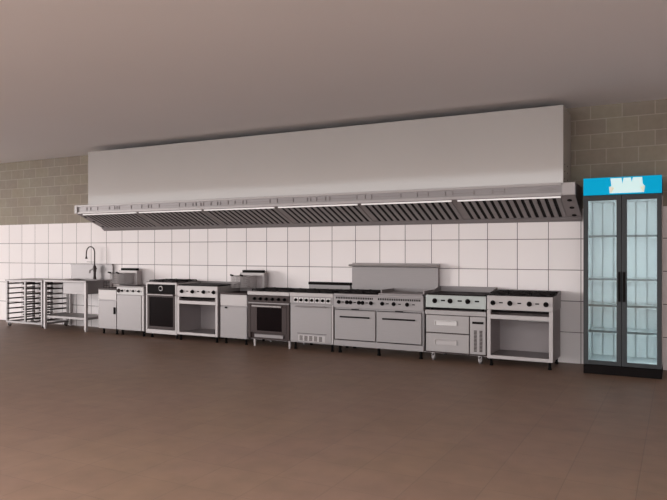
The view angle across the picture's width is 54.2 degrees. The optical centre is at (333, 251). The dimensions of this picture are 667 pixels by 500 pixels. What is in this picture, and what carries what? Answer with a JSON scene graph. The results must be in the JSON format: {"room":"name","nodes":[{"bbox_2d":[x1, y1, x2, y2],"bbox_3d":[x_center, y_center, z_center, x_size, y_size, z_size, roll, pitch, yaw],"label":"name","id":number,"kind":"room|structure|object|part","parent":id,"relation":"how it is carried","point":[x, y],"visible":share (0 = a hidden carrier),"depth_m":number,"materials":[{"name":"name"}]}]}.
{"room":"commercial kitchen","nodes":[
{"label":"commercial kitchen","id":0,"kind":"room"},
{"bbox_2d":[0,320,666,499],"bbox_3d":[-4.223,1.392,4.853,24.000,0.100,12.200,0,0,28],"label":"floor","id":1,"kind":"structure","parent":0,"point":[93,414],"depth_m":5.11,"materials":[{"name":"brown tile"}]},
{"bbox_2d":[5,278,68,327],"bbox_3d":[-5.335,0.924,11.752,0.985,0.835,0.585,0,0,28],"label":"rack","id":2,"kind":"object","parent":1,"relation":"on","point":[28,281],"visible":0.88,"depth_m":11.71,"materials":[{"name":"metal"}]},
{"bbox_3d":[-5.869,0.895,11.731,0.040,0.715,0.030,0,0,28],"label":"post","id":3,"kind":"part","parent":2,"relation":"part of","materials":[{"name":"metal"}]},
{"bbox_3d":[-5.435,0.895,11.502,0.040,0.715,0.030,0,0,28],"label":"post","id":4,"kind":"part","parent":2,"relation":"part of","materials":[{"name":"metal"}]},
{"bbox_3d":[-5.335,0.522,11.752,0.985,0.030,0.585,0,0,28],"label":"panel","id":5,"kind":"part","parent":2,"relation":"part of","materials":[{"name":"metal"}]},
{"bbox_3d":[-5.619,0.895,12.204,0.040,0.715,0.030,0,0,28],"label":"post","id":6,"kind":"part","parent":2,"relation":"part of","materials":[{"name":"metal"}]},
{"bbox_3d":[-5.335,1.262,11.752,0.965,0.030,0.565,0,0,28],"label":"frame","id":7,"kind":"part","parent":2,"relation":"part of","materials":[{"name":"metal"}]},
{"bbox_3d":[-5.051,0.895,11.299,0.040,0.715,0.030,0,0,28],"label":"post","id":8,"kind":"part","parent":2,"relation":"part of","materials":[{"name":"metal"}]},
{"bbox_3d":[-5.186,0.895,11.975,0.040,0.715,0.030,0,0,28],"label":"post","id":9,"kind":"part","parent":2,"relation":"part of","materials":[{"name":"metal"}]},
{"bbox_3d":[-4.801,0.895,11.772,0.040,0.715,0.030,0,0,28],"label":"post","id":10,"kind":"part","parent":2,"relation":"part of","materials":[{"name":"metal"}]},
{"bbox_2d":[43,264,112,331],"bbox_3d":[-4.410,0.785,11.270,1.060,1.115,0.575,0,0,28],"label":"sink","id":11,"kind":"object","parent":1,"relation":"on","point":[77,284],"visible":0.89,"depth_m":11.25,"materials":[{"name":"metal"}]},
{"bbox_3d":[-4.983,0.935,11.272,0.045,0.814,0.045,0,0,28],"label":"leg","id":12,"kind":"part","parent":11,"relation":"part of","materials":[{"name":"metal"}]},
{"bbox_3d":[-4.738,0.935,11.736,0.045,0.814,0.045,0,0,28],"label":"leg","id":13,"kind":"part","parent":11,"relation":"part of","materials":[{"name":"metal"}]},
{"bbox_2d":[63,280,103,293],"bbox_3d":[-4.284,0.618,11.166,0.580,0.209,0.370,0,0,28],"label":"sink basin","id":14,"kind":"object","parent":11,"relation":"in","point":[68,288],"depth_m":11.01,"materials":[{"name":"metal"}]},
{"bbox_3d":[-4.103,0.935,10.808,0.045,0.814,0.045,0,0,28],"label":"leg","id":15,"kind":"part","parent":11,"relation":"part of","materials":[{"name":"metal"}]},
{"bbox_2d":[85,246,96,278],"bbox_3d":[-4.223,0.201,11.384,0.280,0.580,0.064,0,0,22],"label":"faucet","id":16,"kind":"object","parent":11,"relation":"on","point":[94,268],"visible":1,"depth_m":11.35,"materials":[{"name":"silver metal"}]},
{"bbox_2d":[70,264,112,279],"bbox_3d":[-4.271,0.360,11.501,1.030,0.265,0.035,0,0,28],"label":"backsplash","id":17,"kind":"structure","parent":11,"relation":"attached to","point":[78,271],"depth_m":11.51,"materials":[{"name":"metal"}]},
{"bbox_2d":[98,268,140,333],"bbox_3d":[-3.535,0.814,10.790,0.412,1.056,0.587,0,0,28],"label":"fryer","id":18,"kind":"object","parent":1,"relation":"on","point":[107,296],"visible":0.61,"depth_m":10.58,"materials":[{"name":"metal"}]},
{"bbox_3d":[-3.657,0.706,10.558,0.400,0.158,0.019,0,0,28],"label":"panel","id":19,"kind":"part","parent":18,"relation":"part of","materials":[{"name":"metal"}]},
{"bbox_3d":[-3.657,1.027,10.558,0.400,0.450,0.019,0,0,28],"label":"door","id":20,"kind":"part","parent":18,"relation":"part of","materials":[{"name":"metal"}]},
{"bbox_2d":[108,272,120,283],"bbox_3d":[-3.637,0.441,10.866,0.156,0.208,0.318,0,0,28],"label":"basket","id":21,"kind":"object","parent":18,"relation":"on","point":[116,278],"visible":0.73,"depth_m":10.81,"materials":[{"name":"metal"}]},
{"bbox_2d":[116,272,133,283],"bbox_3d":[-3.478,0.441,10.782,0.156,0.208,0.318,0,0,28],"label":"basket","id":22,"kind":"object","parent":18,"relation":"on","point":[126,278],"visible":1,"depth_m":10.76,"materials":[{"name":"metal"}]},
{"bbox_2d":[121,268,138,270],"bbox_3d":[-3.435,0.307,10.995,0.328,0.042,0.080,0,0,28],"label":"vent","id":23,"kind":"object","parent":18,"relation":"attached to","point":[122,269],"depth_m":10.94,"materials":[{"name":"black metal"}]},
{"bbox_2d":[116,284,145,336],"bbox_3d":[-3.096,0.950,10.550,0.580,0.785,0.601,0,0,28],"label":"range","id":24,"kind":"object","parent":1,"relation":"on","point":[131,299],"visible":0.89,"depth_m":10.30,"materials":[{"name":"metal"}]},
{"bbox_3d":[-3.238,0.975,10.336,0.521,0.554,0.019,0,0,28],"label":"door","id":25,"kind":"part","parent":24,"relation":"part of","materials":[{"name":"metal"}]},
{"bbox_3d":[-3.218,0.634,10.326,0.574,0.113,0.019,0,0,28],"label":"control panel","id":26,"kind":"part","parent":24,"relation":"part of","materials":[{"name":"silver metal"}]},
{"bbox_2d":[146,279,199,338],"bbox_3d":[-2.529,0.893,10.245,0.620,0.898,0.611,0,0,28],"label":"oven","id":27,"kind":"object","parent":1,"relation":"on","point":[161,294],"visible":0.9,"depth_m":10.02,"materials":[{"name":"metal"}]},
{"bbox_3d":[-2.661,0.670,9.995,0.530,0.021,0.046,0,0,28],"label":"door handle","id":28,"kind":"part","parent":27,"relation":"part of","materials":[{"name":"metal"}]},
{"bbox_3d":[-2.643,0.928,10.029,0.552,0.548,0.030,0,0,28],"label":"door","id":29,"kind":"part","parent":27,"relation":"part of","materials":[{"name":"black glass"}]},
{"bbox_3d":[-2.643,0.932,10.029,0.478,0.448,0.014,0,0,28],"label":"door glass","id":30,"kind":"part","parent":27,"relation":"part of","materials":[{"name":"black glass"}]},
{"bbox_3d":[-2.555,0.581,10.195,0.556,0.133,0.394,0,0,28],"label":"control panel","id":31,"kind":"part","parent":27,"relation":"part of","materials":[{"name":"black metal"}]},
{"bbox_3d":[-2.518,0.478,10.265,0.620,0.004,0.565,0,0,28],"label":"hob plate","id":32,"kind":"part","parent":27,"relation":"part of","materials":[{"name":"black metal"}]},
{"bbox_2d":[177,281,239,342],"bbox_3d":[-1.907,0.908,9.923,0.765,0.868,0.601,0,0,28],"label":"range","id":33,"kind":"object","parent":1,"relation":"on","point":[198,304],"visible":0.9,"depth_m":9.85,"materials":[{"name":"metal"}]},
{"bbox_3d":[-2.024,0.972,9.701,0.765,0.571,0.028,0,0,28],"label":"frame","id":34,"kind":"part","parent":33,"relation":"part of","materials":[{"name":"metal"}]},
{"bbox_2d":[182,328,214,333],"bbox_3d":[-1.900,1.236,9.936,0.719,0.023,0.499,0,0,28],"label":"shelf","id":35,"kind":"object","parent":33,"relation":"attached to","point":[184,330],"depth_m":9.94,"materials":[{"name":"metal"}]},
{"bbox_3d":[-1.906,0.510,9.925,0.741,0.018,0.495,0,0,28],"label":"griddle plate","id":36,"kind":"part","parent":33,"relation":"part of","materials":[{"name":"metal"}]},
{"bbox_3d":[-1.899,0.602,9.938,0.765,0.166,0.565,0,0,28],"label":"control panel","id":37,"kind":"part","parent":33,"relation":"part of","materials":[{"name":"metal"}]},
{"bbox_2d":[220,270,267,344],"bbox_3d":[-1.310,0.814,9.621,0.478,1.056,0.577,0,0,28],"label":"fryer","id":38,"kind":"object","parent":1,"relation":"on","point":[234,304],"visible":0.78,"depth_m":9.40,"materials":[{"name":"metal"}]},
{"bbox_3d":[-1.435,0.706,9.385,0.466,0.158,0.019,0,0,28],"label":"panel","id":39,"kind":"part","parent":38,"relation":"part of","materials":[{"name":"metal"}]},
{"bbox_3d":[-1.435,1.027,9.385,0.466,0.450,0.019,0,0,28],"label":"door","id":40,"kind":"part","parent":38,"relation":"part of","materials":[{"name":"metal"}]},
{"bbox_2d":[230,274,245,287],"bbox_3d":[-1.439,0.441,9.706,0.156,0.208,0.318,0,0,28],"label":"basket","id":41,"kind":"object","parent":38,"relation":"on","point":[231,275],"visible":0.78,"depth_m":9.73,"materials":[{"name":"metal"}]},
{"bbox_2d":[240,274,256,287],"bbox_3d":[-1.284,0.441,9.625,0.156,0.208,0.318,0,0,28],"label":"basket","id":42,"kind":"object","parent":38,"relation":"on","point":[248,280],"visible":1,"depth_m":9.61,"materials":[{"name":"metal"}]},
{"bbox_2d":[242,270,264,272],"bbox_3d":[-1.203,0.307,9.817,0.355,0.042,0.080,0,0,28],"label":"vent","id":43,"kind":"object","parent":38,"relation":"attached to","point":[243,271],"depth_m":9.77,"materials":[{"name":"black metal"}]},
{"bbox_2d":[247,287,305,348],"bbox_3d":[-0.789,0.938,9.327,0.695,0.808,0.612,0,0,28],"label":"range","id":44,"kind":"object","parent":1,"relation":"on","point":[269,308],"visible":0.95,"depth_m":9.10,"materials":[{"name":"silver metal"}]},
{"bbox_3d":[-0.930,0.769,9.081,0.485,0.023,0.047,0,0,28],"label":"door handle","id":45,"kind":"part","parent":44,"relation":"part of","materials":[{"name":"metal"}]},
{"bbox_3d":[-0.903,0.982,9.110,0.687,0.480,0.029,0,0,28],"label":"trim","id":46,"kind":"part","parent":44,"relation":"part of","materials":[{"name":"silver metal"}]},
{"bbox_3d":[-0.903,0.942,9.110,0.595,0.400,0.028,0,0,28],"label":"oven door","id":47,"kind":"part","parent":44,"relation":"part of","materials":[{"name":"black glass"}]},
{"bbox_3d":[-0.903,0.666,9.110,0.687,0.096,0.029,0,0,28],"label":"control panel","id":48,"kind":"part","parent":44,"relation":"part of","materials":[{"name":"silver metal"}]},
{"bbox_3d":[-0.891,0.955,9.102,0.413,0.323,0.014,0,0,28],"label":"door glass","id":49,"kind":"part","parent":44,"relation":"part of","materials":[{"name":"black glass"}]},
{"bbox_3d":[-0.902,1.190,9.112,0.475,0.045,0.024,0,0,28],"label":"kick panel","id":50,"kind":"part","parent":44,"relation":"part of","materials":[{"name":"metal"}]},
{"bbox_2d":[247,290,296,295],"bbox_3d":[-0.781,0.591,9.342,0.695,0.052,0.577,0,0,28],"label":"cooktop","id":51,"kind":"object","parent":44,"relation":"in","point":[254,292],"depth_m":9.12,"materials":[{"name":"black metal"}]},
{"bbox_2d":[290,282,351,351],"bbox_3d":[-0.178,0.891,9.008,0.672,0.902,0.613,0,0,28],"label":"range","id":52,"kind":"object","parent":1,"relation":"on","point":[312,308],"visible":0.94,"depth_m":8.79,"materials":[{"name":"metal"}]},
{"bbox_3d":[-0.309,0.745,8.756,0.465,0.017,0.044,0,0,28],"label":"door handle","id":53,"kind":"part","parent":52,"relation":"part of","materials":[{"name":"metal"}]},
{"bbox_3d":[-0.305,0.971,8.789,0.632,0.506,0.019,0,0,28],"label":"oven door","id":54,"kind":"part","parent":52,"relation":"part of","materials":[{"name":"metal"}]},
{"bbox_3d":[-0.297,1.177,8.773,0.410,0.086,0.002,0,0,28],"label":"vent plate","id":55,"kind":"part","parent":52,"relation":"part of","materials":[{"name":"metal"}]},
{"bbox_3d":[-0.298,0.589,8.780,0.672,0.049,0.029,0,0,28],"label":"rail","id":56,"kind":"part","parent":52,"relation":"part of","materials":[{"name":"metal"}]},
{"bbox_3d":[-0.296,0.661,8.784,0.672,0.093,0.019,0,0,28],"label":"control panel","id":57,"kind":"part","parent":52,"relation":"part of","materials":[{"name":"metal"}]},
{"bbox_2d":[334,263,439,358],"bbox_3d":[0.688,0.752,8.549,1.274,1.180,0.609,0,0,28],"label":"oven range","id":58,"kind":"object","parent":1,"relation":"on","point":[385,307],"visible":0.98,"depth_m":8.45,"materials":[{"name":"metal"}]},
{"bbox_3d":[0.271,0.859,8.462,0.424,0.018,0.022,0,0,28],"label":"door handle","id":59,"kind":"part","parent":58,"relation":"part of","materials":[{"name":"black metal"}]},
{"bbox_3d":[0.281,0.965,8.482,0.584,0.385,0.024,0,0,28],"label":"oven door","id":60,"kind":"part","parent":58,"relation":"part of","materials":[{"name":"metal"}]},
{"bbox_3d":[0.562,1.205,8.334,1.252,0.074,0.024,0,0,28],"label":"kick panel","id":61,"kind":"part","parent":58,"relation":"part of","materials":[{"name":"metal"}]},
{"bbox_3d":[0.561,0.664,8.330,1.252,0.157,0.032,0,0,28],"label":"control panel","id":62,"kind":"part","parent":58,"relation":"part of","materials":[{"name":"metal"}]},
{"bbox_3d":[0.687,0.571,8.570,1.252,0.027,0.573,0,0,28],"label":"frame","id":63,"kind":"part","parent":58,"relation":"part of","materials":[{"name":"metal"}]},
{"bbox_2d":[349,263,439,267],"bbox_3d":[0.799,0.188,8.753,1.269,0.051,0.144,0,0,28],"label":"shelf","id":64,"kind":"object","parent":58,"relation":"attached to","point":[355,265],"depth_m":8.72,"materials":[{"name":"metal"}]},
{"bbox_2d":[352,267,438,289],"bbox_3d":[0.821,0.386,8.795,1.249,0.342,0.050,0,0,28],"label":"backsplash","id":65,"kind":"structure","parent":58,"relation":"attached to","point":[366,278],"depth_m":8.77,"materials":[{"name":"metal"}]},
{"bbox_3d":[0.814,0.859,8.175,0.440,0.018,0.022,0,0,28],"label":"door handle","id":66,"kind":"part","parent":58,"relation":"part of","materials":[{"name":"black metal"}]},
{"bbox_3d":[0.824,0.965,8.196,0.600,0.385,0.024,0,0,28],"label":"oven door","id":67,"kind":"part","parent":58,"relation":"part of","materials":[{"name":"metal"}]},
{"bbox_3d":[0.951,0.547,8.406,0.592,0.020,0.495,0,0,28],"label":"griddle plate","id":68,"kind":"part","parent":58,"relation":"part of","materials":[{"name":"metal"}]},
{"bbox_2d":[425,307,489,363],"bbox_3d":[1.592,1.030,8.087,0.752,0.625,0.572,0,0,28],"label":"base","id":69,"kind":"object","parent":1,"relation":"on","point":[448,330],"visible":0.92,"depth_m":7.84,"materials":[{"name":"silver metal"}]},
{"bbox_3d":[1.359,1.105,7.893,0.280,0.060,0.012,0,0,28],"label":"drawer handle","id":70,"kind":"part","parent":69,"relation":"part of","materials":[{"name":"metal"}]},
{"bbox_3d":[1.359,0.870,7.893,0.280,0.060,0.012,0,0,28],"label":"drawer handle","id":71,"kind":"part","parent":69,"relation":"part of","materials":[{"name":"silver metal"}]},
{"bbox_3d":[1.382,1.113,7.902,0.537,0.222,0.024,0,0,28],"label":"drawer","id":72,"kind":"part","parent":69,"relation":"part of","materials":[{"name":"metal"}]},
{"bbox_3d":[1.382,0.885,7.902,0.537,0.210,0.024,0,0,28],"label":"drawer","id":73,"kind":"part","parent":69,"relation":"part of","materials":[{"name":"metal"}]},
{"bbox_2d":[426,286,496,311],"bbox_3d":[1.586,0.585,8.074,0.745,0.265,0.591,0,0,28],"label":"griddle","id":74,"kind":"object","parent":69,"relation":"on","point":[464,297],"visible":0.91,"depth_m":7.92,"materials":[{"name":"metal"}]},
{"bbox_3d":[1.469,0.611,7.853,0.745,0.152,0.020,0,0,28],"label":"control panel","id":75,"kind":"part","parent":74,"relation":"part of","materials":[{"name":"metal"}]},
{"bbox_3d":[1.595,0.531,8.091,0.717,0.022,0.513,0,0,28],"label":"griddle plate","id":76,"kind":"part","parent":74,"relation":"part of","materials":[{"name":"metal"}]},
{"bbox_2d":[474,330,476,351],"bbox_3d":[1.682,1.067,7.728,0.035,0.251,0.003,0,0,28],"label":"vent grille","id":77,"kind":"object","parent":69,"relation":"attached to","point":[475,331],"depth_m":7.73,"materials":[{"name":"silver metal"}]},
{"bbox_3d":[1.713,1.002,7.727,0.186,0.444,0.024,0,0,28],"label":"vent panel","id":78,"kind":"part","parent":69,"relation":"part of","materials":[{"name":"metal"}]},
{"bbox_2d":[479,331,481,351],"bbox_3d":[1.741,1.067,7.697,0.035,0.251,0.003,0,0,28],"label":"vent grille","id":79,"kind":"object","parent":69,"relation":"attached to","point":[480,332],"depth_m":7.70,"materials":[{"name":"silver metal"}]},
{"bbox_2d":[487,289,560,369],"bbox_3d":[2.258,0.909,7.725,0.744,0.867,0.601,0,0,28],"label":"range","id":80,"kind":"object","parent":1,"relation":"on","point":[523,325],"visible":1,"depth_m":7.66,"materials":[{"name":"metal"}]},
{"bbox_3d":[2.141,0.972,7.503,0.744,0.571,0.028,0,0,28],"label":"frame","id":81,"kind":"part","parent":80,"relation":"part of","materials":[{"name":"metal"}]},
{"bbox_2d":[491,349,548,358],"bbox_3d":[2.265,1.236,7.738,0.698,0.023,0.499,0,0,28],"label":"shelf","id":82,"kind":"object","parent":80,"relation":"attached to","point":[496,353],"depth_m":7.72,"materials":[{"name":"metal"}]},
{"bbox_3d":[2.260,0.514,7.727,0.720,0.012,0.495,0,0,28],"label":"grill plate","id":83,"kind":"part","parent":80,"relation":"part of","materials":[{"name":"metal"}]},
{"bbox_3d":[2.267,0.603,7.741,0.744,0.165,0.565,0,0,28],"label":"control panel","id":84,"kind":"part","parent":80,"relation":"part of","materials":[{"name":"metal"}]},
{"bbox_2d":[583,175,662,378],"bbox_3d":[3.213,0.272,7.222,0.772,2.140,0.590,0,0,28],"label":"cooler","id":85,"kind":"object","parent":1,"relation":"on","point":[623,216],"visible":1,"depth_m":7.28,"materials":[{"name":"black metal"}]},
{"bbox_3d":[2.927,0.316,7.095,0.384,1.843,0.040,0,0,28],"label":"glass door","id":86,"kind":"part","parent":85,"relation":"part of","materials":[{"name":"clear glass"}]},
{"bbox_3d":[3.061,0.382,6.985,0.020,0.320,0.030,0,0,28],"label":"door handle","id":87,"kind":"part","parent":85,"relation":"part of","materials":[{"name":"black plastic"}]},
{"bbox_2d":[588,330,656,335],"bbox_3d":[3.136,0.884,7.077,0.688,0.024,0.013,0,0,28],"label":"shelf","id":88,"kind":"object","parent":85,"relation":"attached to","point":[600,331],"depth_m":7.04,"materials":[{"name":"metal"}]},
{"bbox_2d":[588,304,656,308],"bbox_3d":[3.136,0.599,7.077,0.688,0.024,0.013,0,0,28],"label":"shelf","id":89,"kind":"object","parent":85,"relation":"attached to","point":[596,305],"depth_m":7.05,"materials":[{"name":"metal"}]},
{"bbox_2d":[588,278,656,280],"bbox_3d":[3.136,0.309,7.077,0.688,0.024,0.013,0,0,28],"label":"shelf","id":90,"kind":"object","parent":85,"relation":"attached to","point":[610,279],"depth_m":7.11,"materials":[{"name":"metal"}]},
{"bbox_2d":[588,235,656,237],"bbox_3d":[3.136,-0.163,7.077,0.688,0.024,0.013,0,0,28],"label":"shelf","id":91,"kind":"object","parent":85,"relation":"attached to","point":[589,236],"depth_m":7.10,"materials":[{"name":"metal"}]},
{"bbox_3d":[3.226,0.879,7.248,0.688,0.006,0.371,0,0,28],"label":"shelf plate","id":92,"kind":"part","parent":85,"relation":"part of","materials":[{"name":"grey metal"}]},
{"bbox_3d":[3.226,0.594,7.248,0.688,0.006,0.371,0,0,28],"label":"shelf plate","id":93,"kind":"part","parent":85,"relation":"part of","materials":[{"name":"grey metal"}]},
{"bbox_3d":[3.226,0.304,7.248,0.688,0.006,0.371,0,0,28],"label":"shelf plate","id":94,"kind":"part","parent":85,"relation":"part of","materials":[{"name":"grey metal"}]},
{"bbox_3d":[3.103,0.382,6.963,0.020,0.320,0.030,0,0,28],"label":"door handle","id":95,"kind":"part","parent":85,"relation":"part of","materials":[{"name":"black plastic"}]},
{"bbox_2d":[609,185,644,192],"bbox_3d":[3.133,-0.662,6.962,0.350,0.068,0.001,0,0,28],"label":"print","id":96,"kind":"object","parent":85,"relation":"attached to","point":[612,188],"depth_m":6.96,"materials":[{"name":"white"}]},
{"bbox_2d":[609,177,644,192],"bbox_3d":[3.134,-0.705,6.963,0.350,0.162,0.001,0,0,28],"label":"print","id":97,"kind":"object","parent":85,"relation":"attached to","point":[616,184],"depth_m":6.96,"materials":[{"name":"white"}]},
{"bbox_3d":[3.270,0.316,6.914,0.384,1.843,0.040,0,0,28],"label":"glass door","id":98,"kind":"part","parent":85,"relation":"part of","materials":[{"name":"clear glass"}]},
{"bbox_3d":[3.558,0.315,7.082,0.030,1.845,0.515,0,0,28],"label":"panel","id":99,"kind":"part","parent":85,"relation":"part of","materials":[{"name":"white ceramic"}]},
{"bbox_2d":[0,0,666,162],"bbox_3d":[-3.173,-1.771,6.843,24.000,0.113,7.700,0,0,28],"label":"ceiling","id":100,"kind":"structure","parent":0,"point":[78,77],"depth_m":6.02,"materials":[{"name":"white paint"}]},
{"bbox_2d":[0,99,666,224],"bbox_3d":[-1.420,-0.186,10.165,24.000,3.057,0.188,0,0,28],"label":"wall","id":101,"kind":"structure","parent":0,"point":[630,138],"depth_m":7.75,"materials":[{"name":"beige brick"}]},
{"bbox_2d":[74,105,581,230],"bbox_3d":[-0.680,-0.993,9.292,7.888,1.279,0.631,0,0,28],"label":"extractor hood","id":102,"kind":"object","parent":101,"relation":"attached to","point":[508,166],"visible":1,"depth_m":8.54,"materials":[{"name":"metal"}]},
{"bbox_3d":[-3.475,-0.503,10.774,1.115,0.197,0.484,0,0,28],"label":"filter panel","id":103,"kind":"part","parent":102,"relation":"part of","materials":[{"name":"metal"}]},
{"bbox_3d":[-2.349,-0.503,10.180,1.162,0.197,0.484,0,0,28],"label":"filter panel","id":104,"kind":"part","parent":102,"relation":"part of","materials":[{"name":"metal"}]},
{"bbox_3d":[-1.211,-0.503,9.580,1.158,0.197,0.484,0,0,28],"label":"filter panel","id":105,"kind":"part","parent":102,"relation":"part of","materials":[{"name":"metal"}]},
{"bbox_3d":[-0.791,-0.691,9.074,7.870,0.143,0.130,0,0,28],"label":"rail","id":106,"kind":"part","parent":102,"relation":"part of","materials":[{"name":"metal"}]},
{"bbox_3d":[-0.072,-0.503,8.979,1.145,0.197,0.484,0,0,28],"label":"filter panel","id":107,"kind":"part","parent":102,"relation":"part of","materials":[{"name":"metal"}]},
{"bbox_3d":[1.047,-0.503,8.388,1.133,0.197,0.484,0,0,28],"label":"filter panel","id":108,"kind":"part","parent":102,"relation":"part of","materials":[{"name":"metal"}]},
{"bbox_3d":[2.169,-0.503,7.796,1.115,0.197,0.484,0,0,28],"label":"filter panel","id":109,"kind":"part","parent":102,"relation":"part of","materials":[{"name":"metal"}]},
{"bbox_2d":[0,206,666,370],"bbox_3d":[-1.467,0.418,10.076,24.000,1.848,0.012,0,0,28],"label":"tile backsplash","id":110,"kind":"structure","parent":101,"relation":"attached to","point":[525,255],"depth_m":9.43,"materials":[{"name":"white tile"}]}
]}

